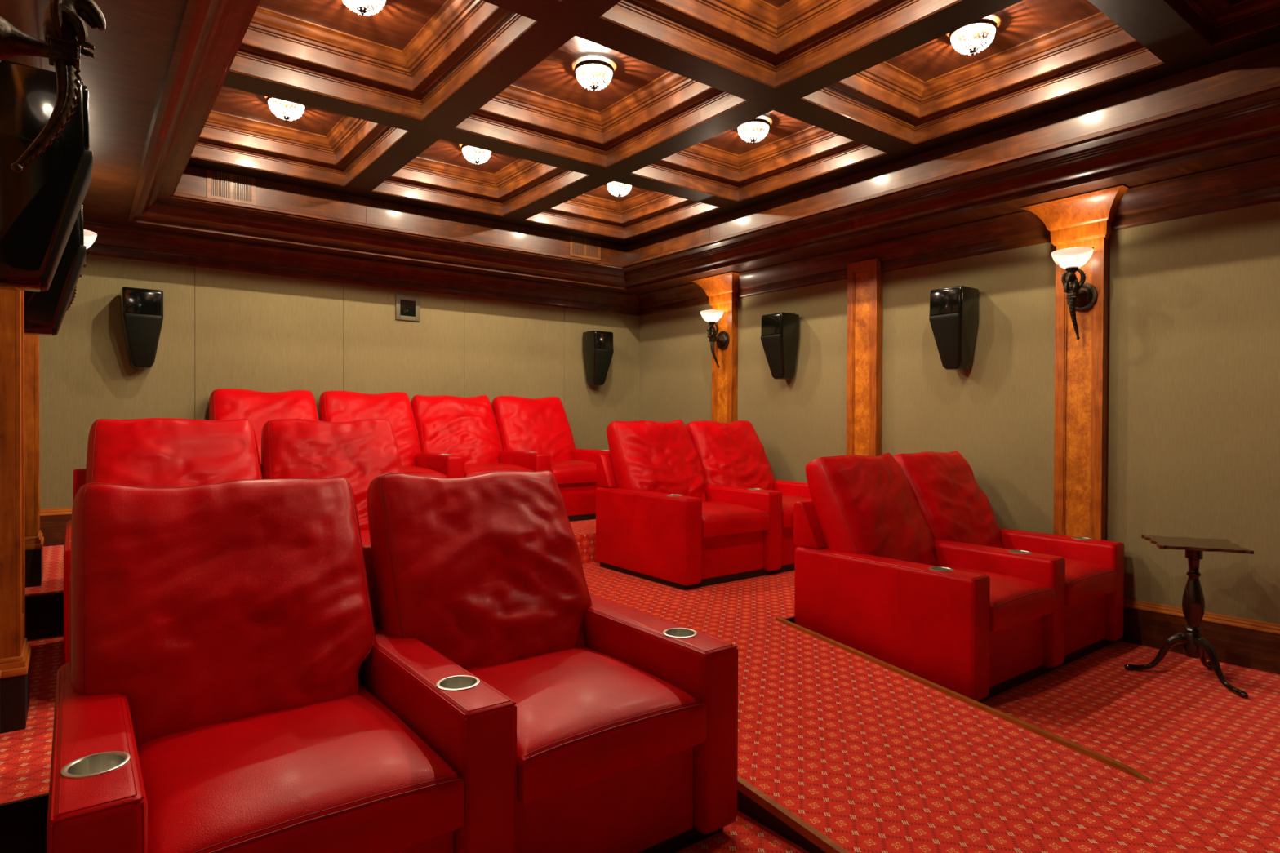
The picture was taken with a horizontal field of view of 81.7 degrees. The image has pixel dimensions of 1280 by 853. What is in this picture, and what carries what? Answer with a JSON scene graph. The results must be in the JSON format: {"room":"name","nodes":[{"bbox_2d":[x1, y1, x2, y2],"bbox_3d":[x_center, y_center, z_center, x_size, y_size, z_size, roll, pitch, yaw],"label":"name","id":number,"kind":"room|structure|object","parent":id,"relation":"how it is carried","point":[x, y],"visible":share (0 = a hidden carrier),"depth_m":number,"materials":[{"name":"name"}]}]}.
{"room":"home theater","nodes":[
{"label":"home theater","id":0,"kind":"room"},
{"bbox_2d":[25,519,597,595],"bbox_3d":[-1.616,0.968,6.146,5.412,0.233,1.848,0,1,-37],"label":"floor","id":1,"kind":"structure","parent":0,"point":[584,531],"depth_m":4.98,"materials":[{"name":"carpet"}]},
{"bbox_2d":[25,591,63,639],"bbox_3d":[-2.930,0.984,3.967,0.635,0.225,0.016,0,1,-37],"label":"trim","id":2,"kind":"structure","parent":1,"relation":"attached to","point":[44,613],"depth_m":3.84,"materials":[{"name":"brown wood"}]},
{"bbox_2d":[208,388,609,521],"bbox_3d":[-1.805,0.271,6.354,3.364,1.156,1.160,0,1,-37],"label":"theater seats","id":3,"kind":"object","parent":1,"relation":"on","point":[442,436],"visible":0.5,"depth_m":6.60,"materials":[{"name":"red leather"}]},
{"bbox_2d":[208,388,319,463],"bbox_3d":[-2.953,0.089,5.874,0.805,0.781,0.521,0,1,-37],"label":"cushion","id":4,"kind":"object","parent":3,"relation":"on","point":[259,407],"depth_m":5.82,"materials":[{"name":"red leather"}]},
{"bbox_2d":[319,391,421,466],"bbox_3d":[-2.310,0.082,6.366,0.805,0.781,0.521,0,1,-37],"label":"cushion","id":5,"kind":"object","parent":3,"relation":"on","point":[403,415],"depth_m":6.37,"materials":[{"name":"red leather"}]},
{"bbox_2d":[402,466,447,478],"bbox_3d":[-2.040,0.412,6.002,0.644,0.189,0.885,0,1,-37],"label":"seat cushion","id":6,"kind":"object","parent":3,"relation":"on","point":[425,471],"depth_m":5.83,"materials":[{"name":"red leather"}]},
{"bbox_2d":[410,395,502,463],"bbox_3d":[-1.678,0.091,6.847,0.805,0.784,0.527,0,1,-37],"label":"cushion","id":7,"kind":"object","parent":3,"relation":"on","point":[471,428],"depth_m":6.75,"materials":[{"name":"red leather"}]},
{"bbox_2d":[464,462,533,477],"bbox_3d":[-1.403,0.410,6.489,0.644,0.189,0.885,0,1,-37],"label":"seat cushion","id":8,"kind":"object","parent":3,"relation":"on","point":[470,468],"depth_m":6.22,"materials":[{"name":"red leather"}]},
{"bbox_2d":[491,395,575,460],"bbox_3d":[-1.038,0.085,7.340,0.805,0.781,0.521,0,1,-37],"label":"cushion","id":9,"kind":"object","parent":3,"relation":"on","point":[542,425],"depth_m":7.22,"materials":[{"name":"red leather"}]},
{"bbox_2d":[551,460,596,484],"bbox_3d":[-0.767,0.409,6.977,0.644,0.189,0.885,0,1,-37],"label":"seat cushion","id":10,"kind":"object","parent":3,"relation":"on","point":[565,472],"depth_m":6.61,"materials":[{"name":"red leather"}]},
{"bbox_2d":[39,253,639,508],"bbox_3d":[-2.171,-0.470,6.869,5.572,3.700,0.100,0,1,-37],"label":"wall","id":11,"kind":"structure","parent":0,"point":[221,328],"depth_m":6.23,"materials":[{"name":"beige fabric"}]},
{"bbox_2d":[40,506,72,546],"bbox_3d":[-2.138,0.711,6.828,5.312,0.265,0.026,0,1,-37],"label":"baseboard","id":12,"kind":"structure","parent":11,"relation":"attached to","point":[53,522],"depth_m":5.26,"materials":[{"name":"brown wood"}]},
{"bbox_2d":[120,287,163,368],"bbox_3d":[-3.683,-0.732,5.471,0.260,0.595,0.278,0,1,-37],"label":"wall speaker","id":13,"kind":"object","parent":11,"relation":"attached to","point":[141,310],"visible":1,"depth_m":5.39,"materials":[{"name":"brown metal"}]},
{"bbox_2d":[124,288,161,315],"bbox_3d":[-3.608,-0.906,5.373,0.230,0.171,0.020,0,1,-37],"label":"grille","id":14,"kind":"object","parent":13,"relation":"attached to","point":[137,301],"depth_m":5.36,"materials":[{"name":"black"}]},
{"bbox_2d":[124,313,162,367],"bbox_3d":[-3.634,-0.624,5.408,0.233,0.378,0.118,0,1,-37],"label":"grille","id":15,"kind":"object","parent":13,"relation":"attached to","point":[142,331],"depth_m":5.40,"materials":[{"name":"black fabric"}]},
{"bbox_2d":[395,294,419,321],"bbox_3d":[-2.139,-1.089,6.812,0.224,0.224,0.018,0,1,-37],"label":"port","id":16,"kind":"object","parent":11,"relation":"attached to","point":[406,308],"visible":1,"depth_m":6.81,"materials":[{"name":"brown plastic"}]},
{"bbox_2d":[582,330,613,386],"bbox_3d":[-0.452,-0.739,7.943,0.260,0.595,0.278,0,1,-37],"label":"wall speaker","id":17,"kind":"object","parent":11,"relation":"attached to","point":[597,345],"visible":1,"depth_m":7.86,"materials":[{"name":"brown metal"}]},
{"bbox_2d":[595,331,613,349],"bbox_3d":[-0.378,-0.913,7.846,0.230,0.171,0.020,0,1,-37],"label":"grille","id":18,"kind":"object","parent":17,"relation":"attached to","point":[603,340],"depth_m":7.83,"materials":[{"name":"black plastic"}]},
{"bbox_2d":[594,348,613,385],"bbox_3d":[-0.404,-0.631,7.881,0.233,0.378,0.118,0,1,-37],"label":"grille","id":19,"kind":"object","parent":17,"relation":"attached to","point":[602,357],"depth_m":7.87,"materials":[{"name":"black fabric"}]},
{"bbox_2d":[0,561,1142,852],"bbox_3d":[-0.438,1.204,4.608,5.412,0.204,5.728,0,1,-37],"label":"floor","id":20,"kind":"structure","parent":0,"point":[873,757],"depth_m":2.87,"materials":[{"name":"carpet"}]},
{"bbox_2d":[0,792,48,852],"bbox_3d":[-1.113,1.214,2.756,2.047,0.208,0.016,0,1,-37],"label":"trim","id":21,"kind":"structure","parent":20,"relation":"attached to","point":[23,822],"depth_m":2.20,"materials":[{"name":"brown wood"}]},
{"bbox_2d":[63,417,404,664],"bbox_3d":[-1.925,0.528,3.906,1.760,1.146,1.161,0,1,-37],"label":"theater seats","id":22,"kind":"object","parent":20,"relation":"on","point":[148,452],"visible":0.34,"depth_m":4.02,"materials":[{"name":"red leather"}]},
{"bbox_2d":[84,417,262,488],"bbox_3d":[-2.437,0.343,3.915,0.805,0.774,0.521,0,1,-37],"label":"cushion","id":23,"kind":"object","parent":22,"relation":"on","point":[148,452],"depth_m":3.86,"materials":[{"name":"red leather"}]},
{"bbox_2d":[261,418,404,530],"bbox_3d":[-1.793,0.341,4.394,0.805,0.777,0.540,0,1,-37],"label":"cushion","id":24,"kind":"object","parent":22,"relation":"on","point":[359,451],"depth_m":4.32,"materials":[{"name":"red leather"}]},
{"bbox_2d":[360,529,370,546],"bbox_3d":[-1.523,0.663,4.042,0.644,0.189,0.885,0,1,-37],"label":"seat cushion","id":25,"kind":"object","parent":22,"relation":"on","point":[365,534],"depth_m":3.83,"materials":[{"name":"red leather"}]},
{"bbox_2d":[595,419,812,590],"bbox_3d":[0.668,0.520,5.891,1.760,1.153,1.160,0,1,-37],"label":"theater seats","id":26,"kind":"object","parent":20,"relation":"on","point":[698,504],"visible":0.9,"depth_m":5.56,"materials":[{"name":"red leather"}]},
{"bbox_2d":[606,419,706,502],"bbox_3d":[0.159,0.333,5.896,0.805,0.784,0.528,0,1,-37],"label":"cushion","id":27,"kind":"object","parent":26,"relation":"on","point":[644,455],"depth_m":5.77,"materials":[{"name":"red leather"}]},
{"bbox_2d":[685,420,775,490],"bbox_3d":[0.800,0.336,6.378,0.805,0.777,0.540,0,1,-37],"label":"cushion","id":28,"kind":"object","parent":26,"relation":"on","point":[732,454],"depth_m":6.26,"materials":[{"name":"red leather"}]},
{"bbox_2d":[702,502,769,537],"bbox_3d":[0.433,0.659,5.539,0.644,0.189,0.885,0,1,-37],"label":"seat cushion","id":29,"kind":"object","parent":26,"relation":"on","point":[719,519],"depth_m":5.23,"materials":[{"name":"red leather"}]},
{"bbox_2d":[782,495,812,527],"bbox_3d":[1.070,0.657,6.026,0.644,0.189,0.885,0,1,-37],"label":"seat cushion","id":30,"kind":"object","parent":26,"relation":"on","point":[788,501],"depth_m":5.58,"materials":[{"name":"red leather"}]},
{"bbox_2d":[737,789,826,852],"bbox_3d":[0.254,1.224,2.684,0.023,0.200,1.832,0,1,-37],"label":"trim","id":31,"kind":"structure","parent":20,"relation":"attached to","point":[745,805],"depth_m":2.43,"materials":[{"name":"brown wood"}]},
{"bbox_2d":[784,616,794,622],"bbox_3d":[1.579,1.208,4.816,1.917,0.208,0.016,0,1,-37],"label":"trim","id":32,"kind":"structure","parent":20,"relation":"attached to","point":[791,619],"depth_m":4.26,"materials":[{"name":"brown wood"}]},
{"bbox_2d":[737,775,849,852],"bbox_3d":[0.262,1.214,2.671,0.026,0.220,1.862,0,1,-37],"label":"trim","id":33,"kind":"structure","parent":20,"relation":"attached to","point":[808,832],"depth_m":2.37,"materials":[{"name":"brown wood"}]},
{"bbox_2d":[775,617,1153,782],"bbox_3d":[1.353,1.212,3.506,0.026,0.220,1.862,0,1,-37],"label":"trim","id":34,"kind":"structure","parent":20,"relation":"attached to","point":[1119,766],"depth_m":3.26,"materials":[{"name":"brown wood"}]},
{"bbox_2d":[39,0,1279,294],"bbox_3d":[0.683,-1.451,3.137,5.372,0.050,9.278,0,1,-37],"label":"crown molding","id":35,"kind":"structure","parent":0,"point":[124,79],"depth_m":3.85,"materials":[{"name":"brown wood"}]},
{"bbox_2d":[127,0,1279,290],"bbox_3d":[0.693,-1.511,3.144,4.328,0.234,8.372,0,1,-37],"label":"trim","id":36,"kind":"structure","parent":35,"relation":"attached to","point":[210,34],"depth_m":4.70,"materials":[{"name":"brown wood"}]},
{"bbox_2d":[186,0,1279,245],"bbox_3d":[0.695,-1.841,3.142,4.228,0.001,8.272,0,1,-37],"label":"ceiling","id":37,"kind":"structure","parent":0,"point":[1153,24],"depth_m":4.14,"materials":[{"name":"brown wood"}]},
{"bbox_2d":[191,84,408,186],"bbox_3d":[-2.327,-2.012,4.869,1.143,0.289,1.406,0,1,-37],"label":"trim","id":38,"kind":"structure","parent":37,"relation":"attached to","point":[241,129],"depth_m":5.28,"materials":[{"name":"brown wood"}]},
{"bbox_2d":[266,96,306,121],"bbox_3d":[-2.327,-2.082,4.869,0.242,0.148,0.241,0,1,-37],"label":"ceiling light","id":39,"kind":"object","parent":38,"relation":"attached to","point":[273,107],"visible":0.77,"depth_m":4.86,"materials":[{"name":"white glass"}]},
{"bbox_2d":[228,0,537,119],"bbox_3d":[-1.345,-1.997,3.586,1.143,0.289,1.421,0,1,-37],"label":"trim","id":40,"kind":"structure","parent":37,"relation":"attached to","point":[406,58],"depth_m":3.98,"materials":[{"name":"brown wood"}]},
{"bbox_2d":[342,0,386,16],"bbox_3d":[-1.345,-2.067,3.585,0.242,0.148,0.241,0,1,-37],"label":"ceiling light","id":41,"kind":"object","parent":40,"relation":"attached to","point":[360,9],"visible":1,"depth_m":3.59,"materials":[{"name":"white glass"}]},
{"bbox_2d":[372,138,588,216],"bbox_3d":[-1.256,-2.014,5.689,1.170,0.289,1.406,0,1,-37],"label":"trim","id":42,"kind":"structure","parent":37,"relation":"attached to","point":[503,184],"depth_m":6.12,"materials":[{"name":"brown wood"}]},
{"bbox_2d":[460,144,492,164],"bbox_3d":[-1.256,-2.084,5.689,0.242,0.148,0.241,0,1,-37],"label":"ceiling light","id":43,"kind":"object","parent":42,"relation":"attached to","point":[465,152],"visible":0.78,"depth_m":5.67,"materials":[{"name":"white glass"}]},
{"bbox_2d":[454,35,748,167],"bbox_3d":[-0.273,-1.999,4.406,1.170,0.289,1.421,0,1,-37],"label":"trim","id":44,"kind":"structure","parent":37,"relation":"attached to","point":[643,104],"depth_m":4.75,"materials":[{"name":"brown wood"}]},
{"bbox_2d":[573,59,614,91],"bbox_3d":[-0.273,-2.070,4.405,0.242,0.148,0.241,0,1,-37],"label":"ceiling light","id":45,"kind":"object","parent":44,"relation":"attached to","point":[593,66],"visible":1,"depth_m":4.37,"materials":[{"name":"white glass"}]},
{"bbox_2d":[524,182,719,239],"bbox_3d":[-0.182,-2.016,6.511,1.138,0.289,1.406,0,1,-37],"label":"trim","id":46,"kind":"structure","parent":37,"relation":"attached to","point":[597,211],"depth_m":6.98,"materials":[{"name":"brown wood"}]},
{"bbox_2d":[605,181,631,197],"bbox_3d":[-0.182,-2.086,6.511,0.242,0.148,0.241,0,1,-37],"label":"ceiling light","id":47,"kind":"object","parent":46,"relation":"attached to","point":[612,187],"visible":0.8,"depth_m":6.49,"materials":[{"name":"white glass"}]},
{"bbox_2d":[174,41,1279,264],"bbox_3d":[0.694,-1.719,3.143,4.208,0.283,8.252,0,1,-37],"label":"trim","id":48,"kind":"structure","parent":37,"relation":"attached to","point":[1259,67],"depth_m":5.34,"materials":[{"name":"brown wood"}]},
{"bbox_2d":[206,168,255,204],"bbox_3d":[-3.028,-1.770,5.485,0.320,0.206,0.006,0,1,-37],"label":"air vent","id":49,"kind":"object","parent":48,"relation":"attached to","point":[220,185],"visible":0.99,"depth_m":5.48,"materials":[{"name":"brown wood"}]},
{"bbox_2d":[569,235,600,260],"bbox_3d":[-0.545,-1.780,7.386,0.363,0.196,0.006,0,1,-37],"label":"air vent","id":50,"kind":"object","parent":48,"relation":"attached to","point":[581,247],"visible":1,"depth_m":7.38,"materials":[{"name":"brown wood"}]},
{"bbox_2d":[630,110,887,201],"bbox_3d":[0.800,-2.002,5.228,1.138,0.289,1.421,0,1,-37],"label":"trim","id":51,"kind":"structure","parent":37,"relation":"attached to","point":[793,150],"depth_m":5.63,"materials":[{"name":"brown wood"}]},
{"bbox_2d":[736,118,770,143],"bbox_3d":[0.801,-2.072,5.227,0.242,0.148,0.241,0,1,-37],"label":"ceiling light","id":52,"kind":"object","parent":51,"relation":"attached to","point":[756,122],"visible":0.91,"depth_m":5.19,"materials":[{"name":"white glass"}]},
{"bbox_2d":[600,0,961,88],"bbox_3d":[0.704,-1.985,3.129,1.170,0.289,1.411,0,1,-37],"label":"trim","id":53,"kind":"structure","parent":37,"relation":"attached to","point":[774,43],"depth_m":3.67,"materials":[{"name":"brown wood"}]},
{"bbox_2d":[800,0,1164,144],"bbox_3d":[1.778,-1.987,3.951,1.138,0.289,1.411,0,1,-37],"label":"ceiling panel","id":54,"kind":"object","parent":37,"relation":"attached to","point":[1040,51],"depth_m":4.26,"materials":[{"name":"brown wood"}]},
{"bbox_2d":[948,17,998,55],"bbox_3d":[1.778,-2.058,3.950,0.242,0.148,0.241,0,1,-37],"label":"ceiling light","id":55,"kind":"object","parent":54,"relation":"attached to","point":[976,27],"visible":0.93,"depth_m":3.93,"materials":[{"name":"white glass"}]},
{"bbox_2d":[1164,0,1279,47],"bbox_3d":[2.749,-1.973,2.681,1.138,0.289,1.406,0,1,-37],"label":"trim","id":56,"kind":"structure","parent":37,"relation":"attached to","point":[1219,22],"depth_m":3.45,"materials":[{"name":"brown wood"}]},
{"bbox_2d":[639,200,1279,624],"bbox_3d":[2.851,-0.432,4.808,0.100,3.700,9.478,0,1,-37],"label":"wall","id":57,"kind":"structure","parent":0,"point":[1193,451],"depth_m":4.58,"materials":[{"name":"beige fabric"}]},
{"bbox_2d":[0,0,1279,315],"bbox_3d":[0.682,-1.323,3.138,5.372,0.214,9.278,0,1,-37],"label":"trim","id":58,"kind":"structure","parent":57,"relation":"attached to","point":[1255,182],"depth_m":5.74,"materials":[{"name":"brown wood"}]},
{"bbox_2d":[689,271,739,422],"bbox_3d":[0.771,-0.307,7.250,0.236,2.319,0.594,0,1,-37],"label":"column","id":59,"kind":"structure","parent":57,"relation":"attached to","point":[722,291],"depth_m":7.21,"materials":[{"name":"brown wood"}]},
{"bbox_2d":[700,309,728,367],"bbox_3d":[0.711,-0.843,7.173,0.263,0.540,0.226,0,1,-37],"label":"wall sconce","id":60,"kind":"object","parent":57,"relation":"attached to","point":[712,317],"visible":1,"depth_m":7.14,"materials":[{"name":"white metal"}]},
{"bbox_2d":[760,312,799,379],"bbox_3d":[1.250,-0.721,6.588,0.278,0.595,0.260,0,1,-37],"label":"wall speaker","id":61,"kind":"object","parent":57,"relation":"attached to","point":[780,337],"visible":1,"depth_m":6.51,"materials":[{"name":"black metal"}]},
{"bbox_2d":[761,313,781,335],"bbox_3d":[1.155,-0.896,6.513,0.020,0.171,0.230,0,1,-37],"label":"grille","id":62,"kind":"object","parent":61,"relation":"attached to","point":[771,323],"depth_m":6.50,"materials":[{"name":"black"}]},
{"bbox_2d":[760,333,783,378],"bbox_3d":[1.186,-0.613,6.540,0.118,0.378,0.233,0,1,-37],"label":"grille","id":63,"kind":"object","parent":61,"relation":"attached to","point":[772,344],"depth_m":6.52,"materials":[{"name":"black fabric"}]},
{"bbox_2d":[846,257,882,456],"bbox_3d":[1.812,-0.118,6.004,0.098,2.436,0.318,0,1,-37],"label":"trim","id":64,"kind":"structure","parent":57,"relation":"attached to","point":[864,278],"depth_m":5.97,"materials":[{"name":"brown wood"}]},
{"bbox_2d":[928,285,978,370],"bbox_3d":[2.244,-0.706,5.289,0.278,0.595,0.260,0,1,-37],"label":"wall speaker","id":65,"kind":"object","parent":57,"relation":"attached to","point":[953,316],"visible":1,"depth_m":5.21,"materials":[{"name":"black plastic"}]},
{"bbox_2d":[928,312,960,368],"bbox_3d":[2.180,-0.599,5.241,0.118,0.378,0.233,0,1,-37],"label":"grille","id":66,"kind":"object","parent":65,"relation":"attached to","point":[945,326],"depth_m":5.23,"materials":[{"name":"black fabric"}]},
{"bbox_2d":[929,287,960,315],"bbox_3d":[2.149,-0.881,5.214,0.020,0.171,0.230,0,1,-37],"label":"grille","id":67,"kind":"object","parent":65,"relation":"attached to","point":[943,301],"depth_m":5.20,"materials":[{"name":"black"}]},
{"bbox_2d":[1020,185,1128,540],"bbox_3d":[2.747,-0.059,4.669,0.236,2.756,0.595,0,1,-37],"label":"column","id":68,"kind":"structure","parent":57,"relation":"attached to","point":[1085,220],"depth_m":4.67,"materials":[{"name":"brown wood"}]},
{"bbox_2d":[1051,247,1097,339],"bbox_3d":[2.688,-0.814,4.590,0.263,0.540,0.226,0,1,-37],"label":"wall sconce","id":69,"kind":"object","parent":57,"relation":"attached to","point":[1082,295],"visible":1,"depth_m":4.56,"materials":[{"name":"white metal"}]},
{"bbox_2d":[1065,266,1078,273],"bbox_3d":[2.674,-0.960,4.578,0.072,0.052,0.072,0,1,-37],"label":"socket","id":70,"kind":"object","parent":69,"relation":"attached to","point":[1068,269],"depth_m":4.56,"materials":[{"name":"brown metal"}]},
{"bbox_2d":[1117,597,1279,675],"bbox_3d":[3.974,1.203,3.242,0.026,0.265,5.396,0,1,-37],"label":"baseboard","id":71,"kind":"structure","parent":57,"relation":"attached to","point":[1248,643],"depth_m":4.17,"materials":[{"name":"brown wood"}]},
{"bbox_2d":[675,640,1279,852],"bbox_3d":[0.671,1.382,3.160,5.572,0.120,9.478,0,1,-37],"label":"floor","id":72,"kind":"structure","parent":0,"point":[1211,753],"depth_m":3.07,"materials":[{"name":"carpet"}]},
{"bbox_2d":[46,471,737,852],"bbox_3d":[-0.708,0.746,2.305,1.760,1.154,1.160,0,1,-37],"label":"theater seats","id":73,"kind":"object","parent":72,"relation":"on","point":[243,673],"visible":1,"depth_m":2.14,"materials":[{"name":"red leather"}]},
{"bbox_2d":[71,477,375,748],"bbox_3d":[-1.252,0.558,2.287,0.805,0.781,0.524,0,1,-37],"label":"cushion","id":74,"kind":"object","parent":73,"relation":"on","point":[194,608],"depth_m":2.16,"materials":[{"name":"red leather"}]},
{"bbox_2d":[137,681,464,852],"bbox_3d":[-0.943,0.886,1.954,0.644,0.189,0.885,0,1,-37],"label":"seat cushion","id":75,"kind":"object","parent":73,"relation":"on","point":[336,766],"depth_m":1.75,"materials":[{"name":"red leather"}]},
{"bbox_2d":[366,471,591,669],"bbox_3d":[-0.581,0.564,2.799,0.805,0.783,0.526,0,1,-37],"label":"cushion","id":76,"kind":"object","parent":73,"relation":"on","point":[484,571],"depth_m":2.67,"materials":[{"name":"red leather"}]},
{"bbox_2d":[465,647,706,804],"bbox_3d":[-0.306,0.885,2.441,0.644,0.189,0.885,0,1,-37],"label":"seat cushion","id":77,"kind":"object","parent":73,"relation":"on","point":[585,715],"depth_m":2.19,"materials":[{"name":"red leather"}]},
{"bbox_2d":[793,450,1124,702],"bbox_3d":[1.906,0.744,4.385,1.760,1.146,1.161,0,1,-37],"label":"theater seats","id":78,"kind":"object","parent":72,"relation":"on","point":[904,562],"visible":0.99,"depth_m":4.09,"materials":[{"name":"red leather"}]},
{"bbox_2d":[805,453,937,566],"bbox_3d":[1.396,0.558,4.392,0.805,0.777,0.526,0,1,-37],"label":"cushion","id":79,"kind":"object","parent":78,"relation":"on","point":[865,506],"depth_m":4.24,"materials":[{"name":"red leather"}]},
{"bbox_2d":[893,450,1004,548],"bbox_3d":[2.031,0.558,4.881,0.805,0.774,0.521,0,1,-37],"label":"cushion","id":80,"kind":"object","parent":78,"relation":"on","point":[944,486],"depth_m":4.74,"materials":[{"name":"red leather"}]},
{"bbox_2d":[935,565,1055,631],"bbox_3d":[1.671,0.880,4.034,0.644,0.189,0.885,0,1,-37],"label":"seat cushion","id":81,"kind":"object","parent":78,"relation":"on","point":[1018,595],"depth_m":3.76,"materials":[{"name":"red leather"}]},
{"bbox_2d":[1064,558,1116,606],"bbox_3d":[2.308,0.879,4.521,0.644,0.189,0.885,0,1,-37],"label":"seat cushion","id":82,"kind":"object","parent":78,"relation":"on","point":[1086,579],"depth_m":4.19,"materials":[{"name":"red leather"}]},
{"bbox_2d":[1124,534,1253,697],"bbox_3d":[2.870,0.968,3.923,0.503,0.713,0.538,0,1,23],"label":"table","id":83,"kind":"object","parent":72,"relation":"on","point":[1195,646],"visible":1,"depth_m":3.88,"materials":[{"name":"black wood"}]},
{"bbox_3d":[-1.494,-0.423,1.482,0.100,3.700,9.478,0,1,-37],"label":"wall","id":84,"kind":"structure","parent":0,"visible":0},
{"bbox_2d":[0,60,31,733],"bbox_3d":[-2.376,-0.110,2.798,0.098,2.436,0.318,0,1,-37],"label":"trim","id":85,"kind":"structure","parent":84,"relation":"attached to","point":[15,649],"depth_m":2.69,"materials":[{"name":"brown wood"}]},
{"bbox_2d":[24,334,44,587],"bbox_3d":[-3.308,-0.299,4.128,0.236,2.319,0.594,0,1,-37],"label":"trim","id":86,"kind":"structure","parent":84,"relation":"attached to","point":[34,540],"depth_m":3.98,"materials":[{"name":"brown wood"}]},
{"bbox_2d":[0,60,93,291],"bbox_3d":[-1.681,-0.676,2.037,0.278,0.595,0.260,0,1,-37],"label":"wall speaker","id":87,"kind":"object","parent":84,"relation":"attached to","point":[41,203],"visible":0.98,"depth_m":1.97,"materials":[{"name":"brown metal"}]},
{"bbox_2d":[40,149,93,291],"bbox_3d":[-1.618,-0.569,2.086,0.118,0.378,0.233,0,1,-37],"label":"grille","id":88,"kind":"object","parent":87,"relation":"attached to","point":[65,175],"depth_m":2.00,"materials":[{"name":"black fabric"}]},
{"bbox_2d":[82,84,89,150],"bbox_3d":[-1.584,-0.851,2.109,0.020,0.171,0.230,0,1,-37],"label":"grille","id":89,"kind":"object","parent":87,"relation":"attached to","point":[86,146],"depth_m":2.02,"materials":[{"name":"black"}]},
{"bbox_2d":[0,0,106,172],"bbox_3d":[-1.254,-0.806,1.598,0.263,0.540,0.226,0,1,-37],"label":"wall sconce","id":90,"kind":"object","parent":84,"relation":"attached to","point":[65,33],"visible":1,"depth_m":1.58,"materials":[{"name":"brown metal"}]},
{"bbox_2d":[24,204,86,335],"bbox_3d":[-2.535,-0.689,3.152,0.278,0.595,0.260,0,1,-37],"label":"wall speaker","id":91,"kind":"object","parent":84,"relation":"attached to","point":[45,312],"visible":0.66,"depth_m":3.11,"materials":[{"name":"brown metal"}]},
{"bbox_2d":[52,244,86,335],"bbox_3d":[-2.472,-0.581,3.202,0.118,0.378,0.233,0,1,-37],"label":"grille","id":92,"kind":"object","parent":91,"relation":"attached to","point":[71,264],"depth_m":3.12,"materials":[{"name":"black fabric"}]},
{"bbox_2d":[80,204,84,245],"bbox_3d":[-2.438,-0.864,3.224,0.020,0.171,0.230,0,1,-37],"label":"grille","id":93,"kind":"object","parent":91,"relation":"attached to","point":[82,232],"depth_m":3.14,"materials":[{"name":"black"}]},
{"bbox_2d":[65,229,97,313],"bbox_3d":[-3.231,-0.835,4.181,0.263,0.540,0.226,0,1,-37],"label":"wall sconce","id":94,"kind":"object","parent":84,"relation":"attached to","point":[90,237],"visible":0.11,"depth_m":4.19,"materials":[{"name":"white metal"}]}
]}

